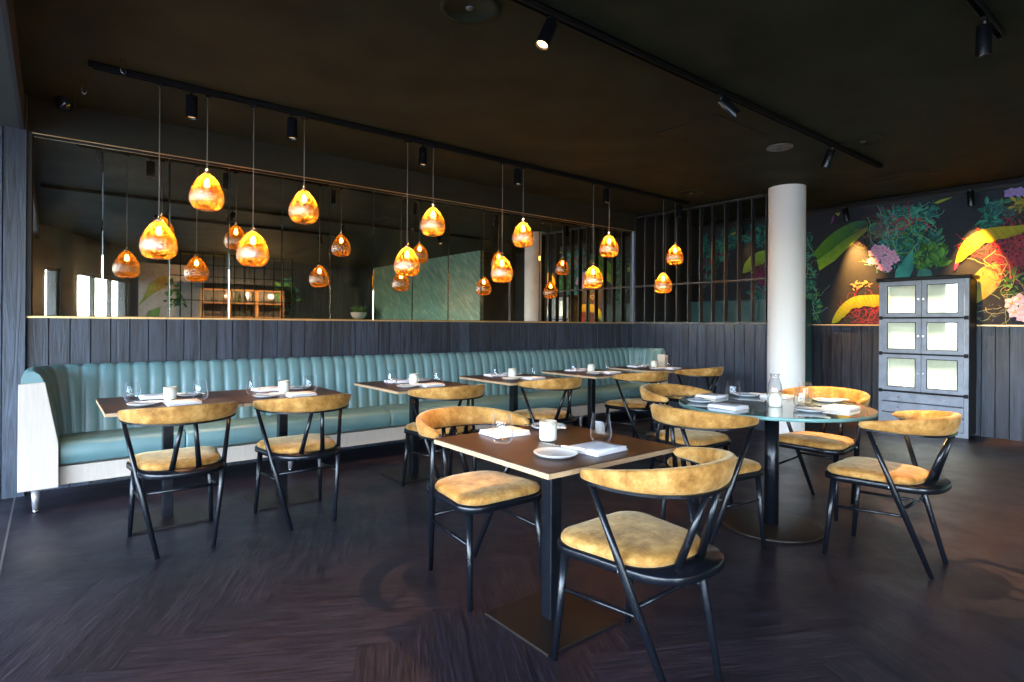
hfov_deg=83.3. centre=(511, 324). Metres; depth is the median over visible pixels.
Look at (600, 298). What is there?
wall mirror
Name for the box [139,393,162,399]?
folded napkin
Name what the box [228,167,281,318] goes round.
wall mirror
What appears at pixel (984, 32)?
spotlight
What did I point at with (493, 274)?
pendant lamp
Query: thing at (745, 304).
wall
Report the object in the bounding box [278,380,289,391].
candle cup
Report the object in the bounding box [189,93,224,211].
pendant lamp
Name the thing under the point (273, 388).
folded napkin
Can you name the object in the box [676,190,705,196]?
ceiling vent
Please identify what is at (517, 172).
spotlight
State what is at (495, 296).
wall mirror
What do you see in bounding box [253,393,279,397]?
plate
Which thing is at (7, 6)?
trim
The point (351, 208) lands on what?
wall mirror
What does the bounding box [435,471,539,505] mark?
seat cushion
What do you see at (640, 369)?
dining table
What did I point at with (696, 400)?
plate
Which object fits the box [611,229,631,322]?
wall mirror
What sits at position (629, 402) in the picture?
seat cushion
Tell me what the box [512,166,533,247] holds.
pendant lamp
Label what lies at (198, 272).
wall mirror
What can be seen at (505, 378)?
plate
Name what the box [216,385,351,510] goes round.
dining table
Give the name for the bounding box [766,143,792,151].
ceiling speaker
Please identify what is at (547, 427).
candle cup
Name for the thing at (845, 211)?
spotlight
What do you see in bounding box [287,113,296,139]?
spotlight
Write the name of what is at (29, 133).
trim
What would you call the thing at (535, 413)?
seat cushion
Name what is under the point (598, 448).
folded napkin
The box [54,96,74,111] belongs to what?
security camera
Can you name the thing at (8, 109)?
wall
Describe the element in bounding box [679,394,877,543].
round glass table
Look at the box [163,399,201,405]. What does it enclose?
folded napkin
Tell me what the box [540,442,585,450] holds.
butter knife
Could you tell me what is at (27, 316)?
trim ledge
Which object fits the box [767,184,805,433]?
column
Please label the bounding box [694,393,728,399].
folded napkin
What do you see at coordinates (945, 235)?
mural
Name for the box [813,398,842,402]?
plate
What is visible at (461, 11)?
ceiling vent
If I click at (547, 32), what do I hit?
spotlight
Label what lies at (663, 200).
pendant lamp
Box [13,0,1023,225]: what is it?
ceiling
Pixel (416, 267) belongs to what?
pendant lamp
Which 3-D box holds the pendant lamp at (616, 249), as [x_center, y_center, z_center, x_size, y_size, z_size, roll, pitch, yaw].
[1.103,-1.165,6.540,0.220,0.800,0.220,0,0,24]
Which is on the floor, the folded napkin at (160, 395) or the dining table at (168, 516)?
the dining table at (168, 516)
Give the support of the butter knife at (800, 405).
on the plate at (799, 408)
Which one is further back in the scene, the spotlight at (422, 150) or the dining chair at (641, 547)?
the spotlight at (422, 150)
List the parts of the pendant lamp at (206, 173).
lamp shade, lamp shade, bulb, cord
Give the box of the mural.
[703,185,1023,324]
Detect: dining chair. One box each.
[117,402,237,559]
[253,394,350,530]
[402,384,484,486]
[416,406,541,611]
[514,377,581,424]
[551,447,735,681]
[604,371,668,438]
[640,383,732,508]
[650,404,765,547]
[663,367,723,431]
[778,386,869,520]
[822,410,961,578]
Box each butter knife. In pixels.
[148,400,165,401]
[254,392,285,393]
[524,424,565,428]
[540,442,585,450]
[800,405,830,410]
[819,397,849,400]
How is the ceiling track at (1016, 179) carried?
attached to the ceiling
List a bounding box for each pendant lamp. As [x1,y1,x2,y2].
[139,82,177,259]
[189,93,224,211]
[236,104,268,266]
[288,116,318,223]
[394,140,419,276]
[420,146,444,236]
[491,162,512,282]
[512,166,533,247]
[583,183,602,288]
[599,186,618,257]
[654,199,671,292]
[666,202,683,264]
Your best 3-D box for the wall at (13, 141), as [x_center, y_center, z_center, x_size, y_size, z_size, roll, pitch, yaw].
[-4.864,-0.267,3.086,3.463,2.950,0.200,0,0,-39]
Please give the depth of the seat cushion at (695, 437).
3.95 m
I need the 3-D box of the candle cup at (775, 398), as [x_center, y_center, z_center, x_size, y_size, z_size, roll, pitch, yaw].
[1.591,0.453,3.480,0.075,0.084,0.075,0,0,-6]
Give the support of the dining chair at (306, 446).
on the floor
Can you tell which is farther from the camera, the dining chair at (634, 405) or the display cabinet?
the display cabinet
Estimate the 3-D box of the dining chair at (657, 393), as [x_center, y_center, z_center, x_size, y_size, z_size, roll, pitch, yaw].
[1.210,0.849,4.113,0.588,0.806,0.572,0,0,-39]
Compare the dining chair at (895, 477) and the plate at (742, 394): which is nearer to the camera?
the dining chair at (895, 477)
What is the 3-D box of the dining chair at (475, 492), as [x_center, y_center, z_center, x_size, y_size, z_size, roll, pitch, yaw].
[-0.177,0.840,2.830,0.588,0.806,0.572,0,0,-39]
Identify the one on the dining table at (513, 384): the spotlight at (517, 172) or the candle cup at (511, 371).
the candle cup at (511, 371)
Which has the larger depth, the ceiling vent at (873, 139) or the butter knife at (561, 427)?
the ceiling vent at (873, 139)
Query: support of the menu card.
on the dining table at (640, 369)
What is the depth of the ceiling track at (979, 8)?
2.93 m
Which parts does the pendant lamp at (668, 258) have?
lamp shade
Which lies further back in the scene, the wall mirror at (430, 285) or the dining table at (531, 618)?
the wall mirror at (430, 285)
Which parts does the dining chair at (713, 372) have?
seat plate, rail frame, rail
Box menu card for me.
[657,354,665,366]
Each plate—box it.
[126,401,158,406]
[177,392,203,396]
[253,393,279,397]
[290,386,309,389]
[396,384,417,387]
[418,378,430,381]
[502,377,519,379]
[530,422,565,429]
[533,447,578,458]
[650,367,664,369]
[687,398,713,402]
[733,392,758,396]
[793,406,825,412]
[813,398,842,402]
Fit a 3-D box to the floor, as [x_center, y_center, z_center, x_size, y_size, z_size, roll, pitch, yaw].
[1.691,1.291,1.962,13.506,0.080,11.924,0,0,-39]
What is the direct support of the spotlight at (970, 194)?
attached to the ceiling track at (1016, 179)
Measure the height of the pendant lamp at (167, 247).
1.155 m
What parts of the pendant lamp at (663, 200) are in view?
lamp shade, cord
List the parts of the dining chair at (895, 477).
leg, leg, seat plate, leg, rail, rail frame, leg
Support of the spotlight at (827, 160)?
attached to the ceiling track at (535, 6)
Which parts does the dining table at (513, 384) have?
post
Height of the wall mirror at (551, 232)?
1.312 m
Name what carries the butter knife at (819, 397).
on the plate at (825, 400)
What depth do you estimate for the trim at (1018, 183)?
7.18 m
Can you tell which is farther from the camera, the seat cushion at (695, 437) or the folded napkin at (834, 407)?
the seat cushion at (695, 437)
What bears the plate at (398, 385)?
on the dining table at (414, 473)
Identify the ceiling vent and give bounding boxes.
[440,0,498,23]
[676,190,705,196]
[840,134,885,147]
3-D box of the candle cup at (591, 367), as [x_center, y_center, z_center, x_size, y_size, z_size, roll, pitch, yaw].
[0.832,0.458,6.058,0.075,0.084,0.075,0,0,2]
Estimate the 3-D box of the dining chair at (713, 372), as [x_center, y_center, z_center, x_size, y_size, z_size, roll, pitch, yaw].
[2.009,0.854,6.315,0.588,0.806,0.572,0,0,-39]
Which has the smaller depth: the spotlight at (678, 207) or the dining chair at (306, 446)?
the dining chair at (306, 446)
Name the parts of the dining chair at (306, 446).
leg, leg, seat plate, rail frame, rail, leg, leg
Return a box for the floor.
[0,412,1023,681]
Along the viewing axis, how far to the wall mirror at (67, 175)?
4.31 m
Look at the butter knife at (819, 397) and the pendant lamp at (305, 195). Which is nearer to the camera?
the butter knife at (819, 397)
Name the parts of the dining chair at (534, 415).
leg, rail frame, rail, seat plate, leg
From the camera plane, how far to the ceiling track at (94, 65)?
4.55 m
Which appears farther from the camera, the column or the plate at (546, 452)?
the column
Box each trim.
[0,0,23,129]
[26,131,31,315]
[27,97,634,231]
[32,132,634,231]
[703,181,1023,229]
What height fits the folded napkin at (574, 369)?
0.020 m
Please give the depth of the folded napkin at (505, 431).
2.56 m
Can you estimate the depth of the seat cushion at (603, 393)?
6.86 m
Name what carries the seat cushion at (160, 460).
on the dining chair at (176, 463)
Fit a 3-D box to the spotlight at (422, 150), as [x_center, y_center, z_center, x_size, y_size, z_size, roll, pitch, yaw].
[-0.779,-1.485,5.032,0.072,0.185,0.072,0,0,-39]
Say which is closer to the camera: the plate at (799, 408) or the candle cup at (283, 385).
the plate at (799, 408)
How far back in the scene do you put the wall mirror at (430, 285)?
6.27 m
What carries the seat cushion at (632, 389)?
on the banquette
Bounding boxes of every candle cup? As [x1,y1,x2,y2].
[163,386,176,399]
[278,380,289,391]
[409,373,417,382]
[508,368,515,376]
[539,419,556,441]
[588,364,594,370]
[651,360,656,366]
[769,392,781,406]
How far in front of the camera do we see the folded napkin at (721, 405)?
3.37 m
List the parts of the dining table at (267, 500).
plate, post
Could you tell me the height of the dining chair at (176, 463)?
0.806 m
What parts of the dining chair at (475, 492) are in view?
leg, rail frame, leg, rail, seat plate, leg, leg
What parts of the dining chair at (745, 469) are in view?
leg, leg, rail, rail frame, seat plate, leg, leg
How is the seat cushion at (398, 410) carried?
on the banquette
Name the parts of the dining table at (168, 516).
post, plate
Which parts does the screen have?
rail, rail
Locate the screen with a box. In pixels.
[634,193,767,321]
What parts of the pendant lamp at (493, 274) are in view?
lamp shade, cord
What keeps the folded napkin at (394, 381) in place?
on the dining table at (414, 473)
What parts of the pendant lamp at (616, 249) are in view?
lamp shade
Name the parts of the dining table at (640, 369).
plate, post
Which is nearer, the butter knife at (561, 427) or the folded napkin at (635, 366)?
the butter knife at (561, 427)
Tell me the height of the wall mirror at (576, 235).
1.312 m
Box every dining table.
[96,391,242,534]
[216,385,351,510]
[354,379,468,483]
[434,422,676,656]
[459,374,559,426]
[542,369,634,429]
[609,366,695,433]
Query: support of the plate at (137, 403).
on the dining table at (168, 516)
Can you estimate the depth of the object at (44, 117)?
5.27 m
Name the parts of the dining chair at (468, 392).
leg, leg, seat plate, rail frame, rail, leg, leg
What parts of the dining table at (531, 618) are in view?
post, plate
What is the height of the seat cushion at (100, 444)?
0.157 m
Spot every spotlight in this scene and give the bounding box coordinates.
[186,89,197,119]
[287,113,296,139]
[419,143,426,165]
[514,165,520,184]
[536,15,558,50]
[603,185,608,202]
[676,202,681,217]
[717,94,740,118]
[821,145,834,167]
[842,206,849,221]
[966,188,974,205]
[975,15,992,57]
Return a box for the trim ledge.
[27,316,632,323]
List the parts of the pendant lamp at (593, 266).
lamp shade, cord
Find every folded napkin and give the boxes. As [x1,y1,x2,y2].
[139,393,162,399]
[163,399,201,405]
[251,386,277,391]
[283,391,316,397]
[384,379,408,383]
[418,382,444,386]
[479,426,530,438]
[483,373,507,376]
[520,376,545,379]
[565,368,585,371]
[570,440,627,456]
[602,371,620,373]
[627,365,646,367]
[665,367,681,369]
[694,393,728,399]
[707,402,748,410]
[759,393,795,398]
[821,404,860,411]
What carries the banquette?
on the floor
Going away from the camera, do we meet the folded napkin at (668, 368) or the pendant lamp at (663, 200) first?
the folded napkin at (668, 368)
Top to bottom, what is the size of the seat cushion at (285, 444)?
0.042 m
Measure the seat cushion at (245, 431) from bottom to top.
0.157 m
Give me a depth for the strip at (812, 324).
7.47 m
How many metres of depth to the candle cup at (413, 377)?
4.73 m
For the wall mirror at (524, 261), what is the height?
1.312 m
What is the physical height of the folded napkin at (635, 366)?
0.020 m
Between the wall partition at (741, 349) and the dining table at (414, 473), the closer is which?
the dining table at (414, 473)
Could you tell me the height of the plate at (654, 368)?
0.018 m
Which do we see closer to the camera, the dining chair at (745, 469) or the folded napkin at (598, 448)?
the folded napkin at (598, 448)
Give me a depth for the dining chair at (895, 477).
2.95 m
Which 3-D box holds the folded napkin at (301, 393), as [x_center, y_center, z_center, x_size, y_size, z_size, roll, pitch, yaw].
[-1.452,0.475,3.941,0.185,0.020,0.156,0,0,-41]
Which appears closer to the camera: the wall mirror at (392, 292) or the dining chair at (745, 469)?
the dining chair at (745, 469)
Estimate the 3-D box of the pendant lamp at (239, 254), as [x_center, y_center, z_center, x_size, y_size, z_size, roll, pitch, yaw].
[-1.868,-1.003,4.161,0.220,1.162,0.220,0,0,-25]
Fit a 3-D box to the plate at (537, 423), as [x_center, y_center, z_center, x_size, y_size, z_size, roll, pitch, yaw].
[0.172,0.487,2.741,0.171,0.018,0.171,0,0,-31]
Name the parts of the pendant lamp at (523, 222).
lamp shade, cord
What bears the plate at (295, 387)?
on the dining table at (267, 500)
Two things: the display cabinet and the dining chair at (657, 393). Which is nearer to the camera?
the dining chair at (657, 393)
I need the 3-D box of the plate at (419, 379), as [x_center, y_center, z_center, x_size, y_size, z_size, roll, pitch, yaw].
[-0.784,0.481,4.976,0.171,0.018,0.171,0,0,-6]
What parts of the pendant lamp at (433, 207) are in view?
lamp shade, cord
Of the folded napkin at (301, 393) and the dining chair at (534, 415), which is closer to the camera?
the folded napkin at (301, 393)
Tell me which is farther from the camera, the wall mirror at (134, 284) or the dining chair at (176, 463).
the wall mirror at (134, 284)
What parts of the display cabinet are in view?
door, door, door, drawer, drawer, drawer, cornice, door, door, door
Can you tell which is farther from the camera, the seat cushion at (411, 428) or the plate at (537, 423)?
the seat cushion at (411, 428)
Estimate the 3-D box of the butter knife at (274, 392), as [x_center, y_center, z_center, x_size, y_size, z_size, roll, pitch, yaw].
[-1.622,0.462,3.871,0.205,0.010,0.015,0,0,-8]
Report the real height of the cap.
0.022 m
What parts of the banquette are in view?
leg, panel, leg, backrest, leg, panel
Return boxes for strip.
[0,497,15,573]
[812,324,1023,325]
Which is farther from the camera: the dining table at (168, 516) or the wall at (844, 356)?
the wall at (844, 356)
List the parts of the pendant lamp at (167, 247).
lamp shade, bulb, cord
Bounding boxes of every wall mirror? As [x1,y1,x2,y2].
[32,136,101,316]
[102,147,168,316]
[169,158,228,317]
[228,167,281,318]
[281,176,329,318]
[329,184,372,319]
[372,191,412,319]
[412,197,447,320]
[448,203,480,320]
[481,208,511,320]
[511,213,538,321]
[539,218,564,321]
[565,222,588,321]
[589,226,610,321]
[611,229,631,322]
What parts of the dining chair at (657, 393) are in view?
leg, rail frame, rail, seat plate, leg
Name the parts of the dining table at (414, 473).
plate, post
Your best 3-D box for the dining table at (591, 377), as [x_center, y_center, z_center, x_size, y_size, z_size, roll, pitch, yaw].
[0.834,0.873,6.047,0.698,0.745,0.780,0,0,-39]
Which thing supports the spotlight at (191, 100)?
attached to the ceiling track at (94, 65)
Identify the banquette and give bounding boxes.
[17,347,667,513]
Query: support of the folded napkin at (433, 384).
on the dining table at (414, 473)
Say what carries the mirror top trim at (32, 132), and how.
attached to the wall at (49, 341)
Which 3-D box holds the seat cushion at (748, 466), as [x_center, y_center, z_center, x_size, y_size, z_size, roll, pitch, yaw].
[1.122,0.780,3.267,0.430,0.042,0.456,0,0,-39]
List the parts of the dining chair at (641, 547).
leg, leg, leg, seat plate, rail frame, rail, leg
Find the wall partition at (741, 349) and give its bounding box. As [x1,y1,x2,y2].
[633,324,766,430]
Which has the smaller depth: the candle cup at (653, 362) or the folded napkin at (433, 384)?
the folded napkin at (433, 384)
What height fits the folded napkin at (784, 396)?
0.020 m
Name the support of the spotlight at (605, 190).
attached to the ceiling track at (94, 65)
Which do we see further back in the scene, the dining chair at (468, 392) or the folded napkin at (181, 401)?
the dining chair at (468, 392)
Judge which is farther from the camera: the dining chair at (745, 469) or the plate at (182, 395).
the plate at (182, 395)
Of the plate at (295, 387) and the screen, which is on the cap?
the screen
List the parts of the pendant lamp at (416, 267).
lamp shade, cord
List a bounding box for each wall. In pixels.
[0,6,19,127]
[0,94,27,498]
[26,135,698,492]
[691,299,811,385]
[811,325,1023,440]
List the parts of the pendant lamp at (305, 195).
lamp shade, cord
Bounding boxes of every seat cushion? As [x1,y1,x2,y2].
[59,426,185,464]
[129,446,219,470]
[183,406,390,446]
[257,433,335,452]
[375,394,528,425]
[406,422,471,433]
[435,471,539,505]
[514,408,569,419]
[518,385,627,408]
[561,511,700,567]
[606,398,654,407]
[609,383,644,397]
[655,428,728,445]
[667,457,760,473]
[779,431,853,449]
[828,457,928,484]
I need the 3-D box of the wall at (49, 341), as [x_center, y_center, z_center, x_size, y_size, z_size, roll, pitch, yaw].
[-0.285,-0.187,6.836,8.700,2.850,0.170,0,0,-39]
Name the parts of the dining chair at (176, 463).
leg, leg, seat plate, rail frame, rail, leg, leg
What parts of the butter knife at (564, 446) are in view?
handle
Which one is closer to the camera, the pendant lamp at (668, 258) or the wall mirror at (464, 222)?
the wall mirror at (464, 222)
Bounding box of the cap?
[633,322,766,323]
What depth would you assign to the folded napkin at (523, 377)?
5.21 m
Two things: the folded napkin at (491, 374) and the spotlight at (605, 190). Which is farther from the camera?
the spotlight at (605, 190)
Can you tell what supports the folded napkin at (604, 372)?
on the dining table at (591, 377)
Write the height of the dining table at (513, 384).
0.745 m
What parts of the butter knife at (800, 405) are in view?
handle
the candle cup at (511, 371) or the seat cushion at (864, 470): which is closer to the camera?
the seat cushion at (864, 470)
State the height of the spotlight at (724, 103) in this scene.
0.167 m
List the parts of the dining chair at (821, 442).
leg, seat plate, rail, leg, leg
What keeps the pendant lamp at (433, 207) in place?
hanging from the ceiling track at (94, 65)
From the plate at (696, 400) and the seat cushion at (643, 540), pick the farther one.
the plate at (696, 400)
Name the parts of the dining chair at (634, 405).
leg, leg, seat plate, leg, rail frame, rail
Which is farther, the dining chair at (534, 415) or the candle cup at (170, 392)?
the dining chair at (534, 415)
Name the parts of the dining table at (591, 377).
post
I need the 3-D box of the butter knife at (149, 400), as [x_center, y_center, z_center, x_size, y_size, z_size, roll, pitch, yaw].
[-2.172,0.458,3.447,0.205,0.010,0.015,0,0,0]
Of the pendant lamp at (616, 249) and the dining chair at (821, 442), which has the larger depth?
the pendant lamp at (616, 249)
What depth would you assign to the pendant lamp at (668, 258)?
7.31 m
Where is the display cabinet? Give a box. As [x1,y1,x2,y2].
[876,274,979,438]
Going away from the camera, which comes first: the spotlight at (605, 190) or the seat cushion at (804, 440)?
the seat cushion at (804, 440)
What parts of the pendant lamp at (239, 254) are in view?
lamp shade, cord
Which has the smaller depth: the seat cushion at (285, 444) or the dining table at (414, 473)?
the seat cushion at (285, 444)
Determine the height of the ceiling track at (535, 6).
0.038 m
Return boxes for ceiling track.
[88,60,688,204]
[509,0,882,168]
[694,176,1023,227]
[964,0,1005,40]
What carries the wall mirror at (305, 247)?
attached to the wall at (49, 341)
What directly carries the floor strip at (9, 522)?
on the floor

